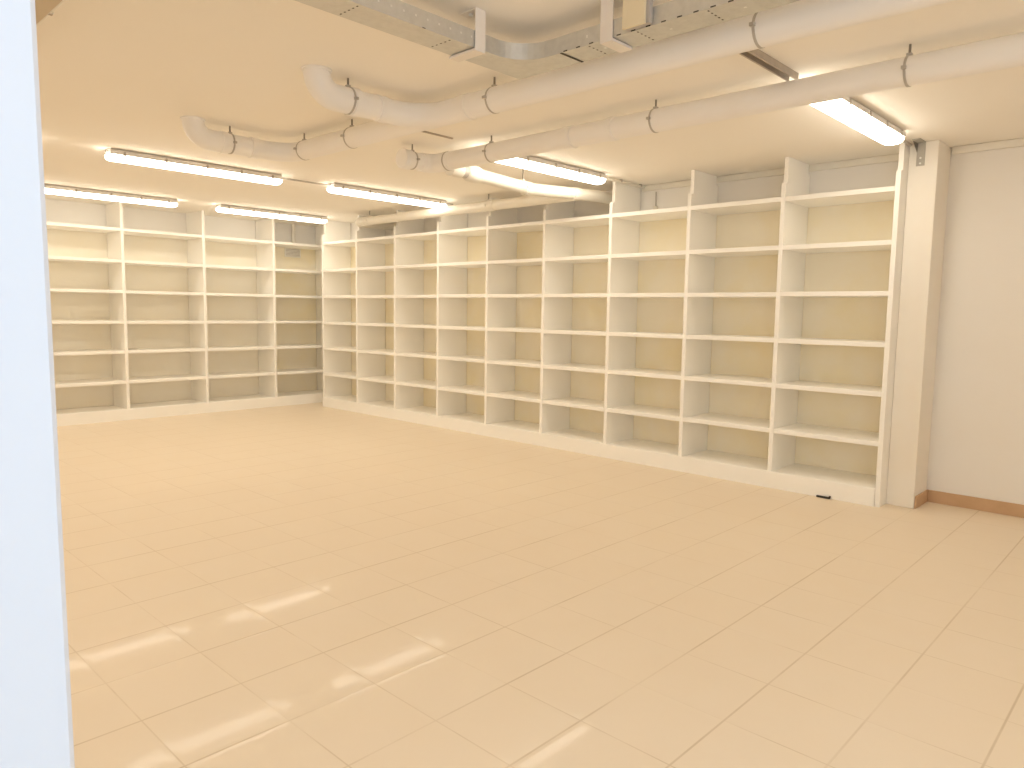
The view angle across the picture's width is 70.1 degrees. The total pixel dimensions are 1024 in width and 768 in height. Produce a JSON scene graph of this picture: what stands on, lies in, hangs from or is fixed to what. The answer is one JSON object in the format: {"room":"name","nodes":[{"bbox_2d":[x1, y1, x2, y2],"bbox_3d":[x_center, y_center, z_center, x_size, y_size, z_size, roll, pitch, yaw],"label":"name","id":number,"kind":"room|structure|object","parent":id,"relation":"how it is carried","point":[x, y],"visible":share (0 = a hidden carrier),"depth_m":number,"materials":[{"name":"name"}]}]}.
{"room":"storage room","nodes":[
{"label":"storage room","id":0,"kind":"room"},
{"bbox_2d":[0,0,74,767],"bbox_3d":[-1.051,0.086,-0.109,0.120,2.820,1.944,6,8,43],"label":"wall","id":1,"kind":"structure","parent":0,"point":[36,725],"depth_m":0.53,"materials":[{"name":"white paint"}]},
{"bbox_2d":[45,199,316,403],"bbox_3d":[-6.151,-0.911,9.130,0.120,2.820,8.380,6,8,43],"label":"wall","id":2,"kind":"structure","parent":0,"point":[59,211],"depth_m":10.21,"materials":[{"name":"paint"}]},
{"bbox_2d":[291,224,295,242],"bbox_3d":[-3.483,-2.373,11.638,0.067,0.331,0.068,6,8,43],"label":"conduit","id":3,"kind":"object","parent":2,"relation":"attached to","point":[293,230],"visible":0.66,"depth_m":11.61,"materials":[{"name":"white plastic"}]},
{"bbox_2d":[36,0,1023,226],"bbox_3d":[-1.540,-1.874,4.646,12.790,0.120,8.620,6,8,43],"label":"ceiling","id":4,"kind":"structure","parent":0,"point":[116,74],"depth_m":4.59,"materials":[{"name":"paint"}]},
{"bbox_2d":[35,0,61,23],"bbox_3d":[-1.675,-1.559,2.681,4.855,0.120,0.157,6,8,43],"label":"beam","id":5,"kind":"structure","parent":4,"relation":"attached to","point":[42,7],"depth_m":2.97,"materials":[{"name":"paint"}]},
{"bbox_2d":[36,0,65,26],"bbox_3d":[-1.609,-1.516,2.745,4.830,0.023,0.021,6,8,43],"label":"trim","id":6,"kind":"structure","parent":5,"relation":"attached to","point":[51,13],"depth_m":3.04,"materials":[{"name":"white plastic"}]},
{"bbox_2d":[44,184,177,206],"bbox_3d":[-4.744,-2.200,8.542,0.173,0.096,1.610,6,8,43],"label":"ceiling light","id":7,"kind":"object","parent":4,"relation":"attached to","point":[49,189],"visible":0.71,"depth_m":8.50,"materials":[{"name":"white plastic"}]},
{"bbox_2d":[105,148,282,184],"bbox_3d":[-2.885,-1.996,6.765,0.173,0.096,1.610,6,8,43],"label":"ceiling light","id":8,"kind":"object","parent":4,"relation":"attached to","point":[111,154],"visible":1,"depth_m":6.63,"materials":[{"name":"white plastic"}]},
{"bbox_2d":[215,204,327,222],"bbox_3d":[-3.264,-2.328,10.035,0.173,0.096,1.610,6,8,43],"label":"ceiling light","id":9,"kind":"object","parent":4,"relation":"attached to","point":[222,208],"visible":1,"depth_m":9.91,"materials":[{"name":"white plastic"}]},
{"bbox_2d":[283,178,328,185],"bbox_3d":[-2.135,-2.088,7.540,0.018,0.018,0.575,6,8,44],"label":"conduit","id":10,"kind":"object","parent":4,"relation":"attached to","point":[283,178],"visible":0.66,"depth_m":7.54,"materials":[{"name":"white metal"}]},
{"bbox_2d":[326,183,446,207],"bbox_3d":[-1.382,-2.128,8.311,0.173,0.096,1.610,6,8,43],"label":"ceiling light","id":11,"kind":"object","parent":4,"relation":"attached to","point":[336,188],"visible":0.98,"depth_m":8.17,"materials":[{"name":"white plastic"}]},
{"bbox_2d":[422,131,452,138],"bbox_3d":[-0.713,-1.866,5.354,0.018,0.010,0.740,6,8,43],"label":"channel","id":12,"kind":"object","parent":4,"relation":"attached to","point":[427,132],"visible":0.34,"depth_m":5.50,"materials":[{"name":"grey metal"}]},
{"bbox_2d":[355,194,574,230],"bbox_3d":[-0.567,-2.135,8.995,3.927,0.196,0.726,6,8,43],"label":"drain pipe","id":13,"kind":"object","parent":4,"relation":"hanging from","point":[385,221],"visible":0.98,"depth_m":8.66,"materials":[{"name":"white plastic"}]},
{"bbox_2d":[487,199,496,210],"bbox_3d":[-0.215,-2.024,8.272,0.070,0.128,0.128,6,8,43],"label":"socket","id":14,"kind":"object","parent":13,"relation":"attached to","point":[490,203],"depth_m":8.23,"materials":[{"name":"white plastic"}]},
{"bbox_2d":[449,7,485,61],"bbox_3d":[-0.202,-1.565,3.280,0.175,0.181,0.060,6,8,43],"label":"bracket","id":15,"kind":"object","parent":4,"relation":"attached to","point":[479,14],"visible":1,"depth_m":3.23,"materials":[{"name":"white metal"}]},
{"bbox_2d":[294,0,799,78],"bbox_3d":[1.030,-1.327,1.494,4.421,0.074,1.773,6,8,43],"label":"cable tray","id":16,"kind":"object","parent":15,"relation":"on","point":[398,18],"visible":1,"depth_m":3.05,"materials":[{"name":"metal"}]},
{"bbox_2d":[622,0,652,30],"bbox_3d":[0.509,-1.526,2.957,0.123,0.157,0.040,6,8,43],"label":"junction box","id":17,"kind":"object","parent":16,"relation":"attached to","point":[636,14],"visible":1,"depth_m":2.94,"materials":[{"name":"beige plastic"}]},
{"bbox_2d":[445,166,611,203],"bbox_3d":[0.316,-1.892,6.953,0.182,0.247,2.486,6,8,43],"label":"drain pipe","id":18,"kind":"object","parent":4,"relation":"attached to","point":[473,174],"visible":0.88,"depth_m":6.74,"materials":[{"name":"white plastic"}]},
{"bbox_2d":[522,181,534,195],"bbox_3d":[0.140,-1.821,6.800,0.131,0.130,0.086,6,8,43],"label":"socket","id":19,"kind":"object","parent":18,"relation":"attached to","point":[530,187],"depth_m":6.76,"materials":[{"name":"white plastic"}]},
{"bbox_2d":[570,187,582,200],"bbox_3d":[0.629,-1.893,7.270,0.132,0.133,0.108,6,8,43],"label":"socket","id":20,"kind":"object","parent":18,"relation":"attached to","point":[578,192],"depth_m":7.22,"materials":[{"name":"white plastic"}]},
{"bbox_2d":[496,156,606,184],"bbox_3d":[0.308,-1.920,6.473,0.173,0.096,1.610,6,8,43],"label":"ceiling light","id":21,"kind":"object","parent":4,"relation":"attached to","point":[532,163],"visible":0.73,"depth_m":6.48,"materials":[{"name":"white plastic"}]},
{"bbox_2d":[180,0,954,161],"bbox_3d":[0.558,-1.517,3.029,7.236,0.206,0.917,6,8,43],"label":"drain pipe","id":22,"kind":"object","parent":4,"relation":"attached to","point":[391,119],"visible":0.99,"depth_m":3.82,"materials":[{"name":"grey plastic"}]},
{"bbox_2d":[218,131,230,153],"bbox_3d":[-2.110,-1.762,5.331,0.156,0.156,0.056,6,8,43],"label":"socket","id":23,"kind":"object","parent":22,"relation":"attached to","point":[225,137],"depth_m":5.28,"materials":[{"name":"grey plastic"}]},
{"bbox_2d":[248,137,261,158],"bbox_3d":[-1.948,-1.777,5.501,0.152,0.152,0.070,6,8,43],"label":"socket","id":24,"kind":"object","parent":22,"relation":"attached to","point":[255,152],"depth_m":5.45,"materials":[{"name":"grey plastic"}]},
{"bbox_2d":[347,87,363,116],"bbox_3d":[-0.922,-1.637,4.244,0.160,0.160,0.048,6,8,43],"label":"socket","id":25,"kind":"object","parent":22,"relation":"attached to","point":[357,110],"depth_m":4.19,"materials":[{"name":"grey plastic"}]},
{"bbox_2d":[372,95,391,123],"bbox_3d":[-0.791,-1.648,4.381,0.154,0.154,0.070,6,8,43],"label":"socket","id":26,"kind":"object","parent":22,"relation":"attached to","point":[384,115],"depth_m":4.34,"materials":[{"name":"grey plastic"}]},
{"bbox_2d":[455,93,476,121],"bbox_3d":[-0.260,-1.634,4.312,0.070,0.152,0.152,6,8,43],"label":"socket","id":27,"kind":"object","parent":22,"relation":"attached to","point":[461,113],"depth_m":4.27,"materials":[{"name":"grey plastic"}]},
{"bbox_2d":[600,0,632,52],"bbox_3d":[0.450,-1.541,3.135,0.064,0.181,0.151,6,8,43],"label":"bracket","id":28,"kind":"object","parent":4,"relation":"attached to","point":[607,6],"visible":0.92,"depth_m":3.09,"materials":[{"name":"white metal"}]},
{"bbox_2d":[606,177,644,187],"bbox_3d":[1.115,-2.023,7.314,0.028,0.034,0.740,6,8,43],"label":"conduit","id":29,"kind":"object","parent":4,"relation":"attached to","point":[610,179],"visible":0.94,"depth_m":7.32,"materials":[{"name":"white plastic"}]},
{"bbox_2d":[396,32,1023,172],"bbox_3d":[1.611,-1.571,3.717,6.662,0.204,0.404,6,8,43],"label":"drain pipe","id":30,"kind":"object","parent":4,"relation":"attached to","point":[1004,52],"visible":1,"depth_m":4.04,"materials":[{"name":"grey plastic"}]},
{"bbox_2d":[559,125,576,149],"bbox_3d":[0.401,-1.695,5.019,0.080,0.152,0.152,6,8,43],"label":"socket","id":31,"kind":"object","parent":30,"relation":"attached to","point":[565,137],"depth_m":4.97,"materials":[{"name":"grey plastic"}]},
{"bbox_2d":[604,116,618,141],"bbox_3d":[0.662,-1.666,4.772,0.050,0.152,0.152,6,8,43],"label":"socket","id":32,"kind":"object","parent":30,"relation":"attached to","point":[609,135],"depth_m":4.72,"materials":[{"name":"grey plastic"}]},
{"bbox_2d":[740,49,798,80],"bbox_3d":[1.162,-1.652,3.617,0.055,0.036,1.130,6,8,43],"label":"channel","id":33,"kind":"object","parent":4,"relation":"attached to","point":[757,56],"visible":0.29,"depth_m":3.80,"materials":[{"name":"grey metal"}]},
{"bbox_2d":[810,97,905,144],"bbox_3d":[2.200,-1.713,4.678,0.173,0.096,1.610,6,8,43],"label":"ceiling light","id":34,"kind":"object","parent":4,"relation":"attached to","point":[848,111],"visible":0.74,"depth_m":4.65,"materials":[{"name":"white plastic"}]},
{"bbox_2d":[57,402,1023,767],"bbox_3d":[-1.582,1.051,4.939,12.790,0.120,8.620,6,8,43],"label":"floor","id":35,"kind":"structure","parent":0,"point":[312,585],"depth_m":3.70,"materials":[{"name":"beige tile"}]},
{"bbox_2d":[46,202,323,426],"bbox_3d":[-4.485,-1.014,10.403,0.533,2.819,4.228,6,8,43],"label":"shelving unit","id":36,"kind":"object","parent":35,"relation":"on","point":[141,317],"visible":0.78,"depth_m":10.32,"materials":[{"name":"white paint"}]},
{"bbox_2d":[284,248,300,257],"bbox_3d":[-3.507,-2.095,11.678,0.014,0.140,0.280,6,8,43],"label":"vent grille","id":37,"kind":"object","parent":36,"relation":"attached to","point":[289,252],"visible":1,"depth_m":11.67,"materials":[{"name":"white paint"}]},
{"bbox_2d":[321,142,909,506],"bbox_3d":[0.186,-0.759,8.538,8.004,2.819,0.518,6,8,43],"label":"shelving unit","id":38,"kind":"object","parent":35,"relation":"on","point":[767,328],"visible":0.97,"depth_m":7.49,"materials":[{"name":"white paint"}]},
{"bbox_2d":[816,495,830,498],"bbox_3d":[2.573,0.929,6.032,0.114,0.026,0.018,6,8,43],"label":"strip","id":39,"kind":"object","parent":35,"relation":"on","point":[820,496],"visible":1,"depth_m":6.02,"materials":[{"name":"plastic"}]},
{"bbox_2d":[350,146,1023,504],"bbox_3d":[1.368,-0.675,7.861,12.790,2.820,0.120,6,8,43],"label":"wall","id":40,"kind":"structure","parent":0,"point":[976,449],"depth_m":5.68,"materials":[{"name":"paint"}]},
{"bbox_2d":[653,192,657,209],"bbox_3d":[1.484,-1.855,7.547,0.047,0.255,0.025,6,8,43],"label":"conduit","id":41,"kind":"object","parent":40,"relation":"attached to","point":[655,206],"visible":0.56,"depth_m":7.54,"materials":[{"name":"white plastic"}]},
{"bbox_2d":[641,154,898,191],"bbox_3d":[2.304,-1.938,6.754,2.604,0.057,0.030,6,8,43],"label":"cable trunking","id":42,"kind":"object","parent":40,"relation":"attached to","point":[895,157],"visible":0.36,"depth_m":6.63,"materials":[{"name":"white plastic"}]},
{"bbox_2d":[927,489,1023,517],"bbox_3d":[4.619,1.045,4.812,3.392,0.098,0.016,6,8,43],"label":"baseboard","id":43,"kind":"structure","parent":40,"relation":"attached to","point":[993,506],"depth_m":5.72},
{"bbox_2d":[952,138,1023,154],"bbox_3d":[4.652,-1.683,4.535,3.376,0.057,0.030,6,8,43],"label":"cable trunking","id":44,"kind":"object","parent":40,"relation":"attached to","point":[1012,143],"visible":1,"depth_m":5.51,"materials":[{"name":"white plastic"}]},
{"bbox_2d":[886,140,950,508],"bbox_3d":[3.223,-0.440,5.784,0.216,2.819,0.349,6,8,43],"label":"column","id":45,"kind":"structure","parent":0,"point":[927,185],"depth_m":5.67,"materials":[{"name":"paint"}]},
{"bbox_2d":[912,138,925,165],"bbox_3d":[3.053,-1.740,5.489,0.058,0.176,0.150,6,8,43],"label":"bracket","id":46,"kind":"object","parent":45,"relation":"attached to","point":[920,144],"visible":1,"depth_m":5.53,"materials":[{"name":"metal"}]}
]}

